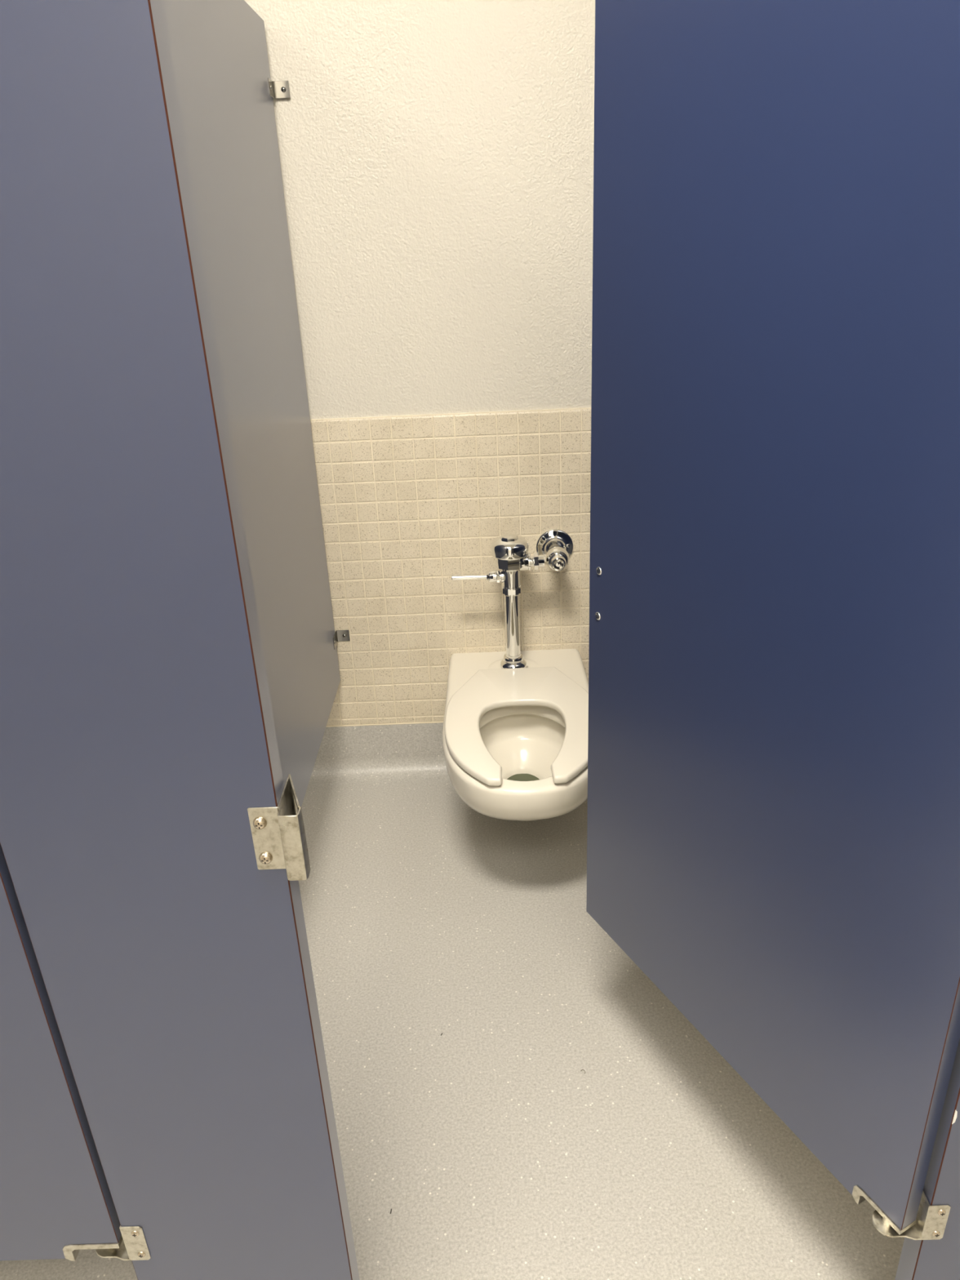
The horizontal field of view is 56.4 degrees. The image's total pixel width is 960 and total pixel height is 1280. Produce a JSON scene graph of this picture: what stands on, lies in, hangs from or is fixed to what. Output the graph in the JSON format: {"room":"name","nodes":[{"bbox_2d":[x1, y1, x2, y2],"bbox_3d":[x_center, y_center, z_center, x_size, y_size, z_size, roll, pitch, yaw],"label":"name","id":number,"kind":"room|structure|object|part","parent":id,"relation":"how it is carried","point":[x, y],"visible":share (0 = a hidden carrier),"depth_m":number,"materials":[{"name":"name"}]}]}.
{"room":"public restroom","nodes":[
{"label":"public restroom","id":0,"kind":"room"},
{"bbox_2d":[244,0,595,725],"bbox_3d":[-0.433,-0.915,2.038,4.300,2.780,0.122,-2,24,1],"label":"wall","id":1,"kind":"structure","parent":0,"point":[436,156],"depth_m":2.05,"materials":[{"name":"beige paint"}]},
{"bbox_2d":[163,0,350,812],"bbox_3d":[-0.394,-0.276,1.446,0.054,1.487,1.480,-2,24,1],"label":"partition panel","id":2,"kind":"object","parent":1,"relation":"attached to","point":[226,91],"visible":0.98,"depth_m":1.69,"materials":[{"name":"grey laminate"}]},
{"bbox_2d":[306,722,452,791],"bbox_3d":[-0.380,0.325,2.481,4.300,0.154,0.089,-2,24,1],"label":"baseboard","id":3,"kind":"structure","parent":1,"relation":"attached to","point":[398,755],"depth_m":2.51,"materials":[{"name":"grey plastic"}]},
{"bbox_2d":[325,721,443,727],"bbox_3d":[-0.383,0.238,2.485,4.300,0.003,0.004,-2,24,1],"label":"trim","id":4,"kind":"structure","parent":1,"relation":"attached to","point":[427,722],"depth_m":2.48,"materials":[{"name":"beige tile"}]},
{"bbox_2d":[451,528,573,668],"bbox_3d":[0.088,-0.101,2.248,0.309,0.359,0.162,-2,24,1],"label":"valve","id":5,"kind":"object","parent":1,"relation":"attached to","point":[554,547],"visible":1,"depth_m":2.18,"materials":[{"name":"silver metal"}]},
{"bbox_3d":[-0.025,-0.153,2.185,0.088,0.013,0.013,-2,24,1],"label":"flush lever","id":6,"kind":"part","parent":5,"relation":"part of","materials":[{"name":"silver metal"}]},
{"bbox_2d":[486,571,496,582],"bbox_3d":[0.028,-0.154,2.185,0.024,0.028,0.028,-2,24,1],"label":"socket","id":7,"kind":"object","parent":5,"relation":"attached to","point":[491,575],"depth_m":2.17,"materials":[{"name":"silver metal"}]},
{"bbox_2d":[442,648,588,820],"bbox_3d":[0.099,0.281,2.142,0.361,0.300,0.669,-2,24,1],"label":"toilet","id":8,"kind":"object","parent":1,"relation":"attached to","point":[515,740],"visible":0.96,"depth_m":2.10,"materials":[{"name":"beige ceramic"}]},
{"bbox_3d":[0.094,0.181,2.021,0.348,0.018,0.508,-2,24,1],"label":"seat","id":9,"kind":"part","parent":8,"relation":"part of","materials":[{"name":"beige plastic"}]},
{"bbox_2d":[0,785,904,1279],"bbox_3d":[-0.367,1.101,1.049,4.500,0.100,3.570,-2,24,1],"label":"floor","id":10,"kind":"structure","parent":0,"point":[490,1149],"depth_m":1.56,"materials":[{"name":"grey plastic"}]},
{"bbox_2d":[0,0,359,1279],"bbox_3d":[-0.318,0.161,0.816,0.322,1.800,0.066,-2,24,1],"label":"pilaster","id":11,"kind":"object","parent":10,"relation":"on","point":[153,843],"visible":0.93,"depth_m":0.75,"materials":[{"name":"blue metal"}]},
{"bbox_2d":[0,844,122,1261],"bbox_3d":[-0.765,0.049,0.756,0.640,1.488,0.028,-2,24,1],"label":"door","id":12,"kind":"structure","parent":11,"relation":"attached to","point":[56,1202],"depth_m":0.96,"materials":[{"name":"blue metal"}]},
{"bbox_3d":[-0.167,0.166,0.826,0.002,0.067,0.057,-10,25,-17],"label":"stop plate","id":13,"kind":"part","parent":11,"relation":"part of","materials":[{"name":"silver metal"}]},
{"bbox_2d":[871,1039,959,1279],"bbox_3d":[0.591,0.127,0.802,0.308,1.800,0.040,-2,24,1],"label":"pilaster","id":14,"kind":"object","parent":10,"relation":"on","point":[931,1249],"visible":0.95,"depth_m":1.02,"materials":[{"name":"blue metal"}]},
{"bbox_2d":[586,0,959,1234],"bbox_3d":[0.316,-0.093,1.009,0.028,1.494,0.652,-14,26,-24],"label":"door","id":15,"kind":"structure","parent":14,"relation":"attached to","point":[773,818],"depth_m":0.96,"materials":[{"name":"blue metal"}]}
]}

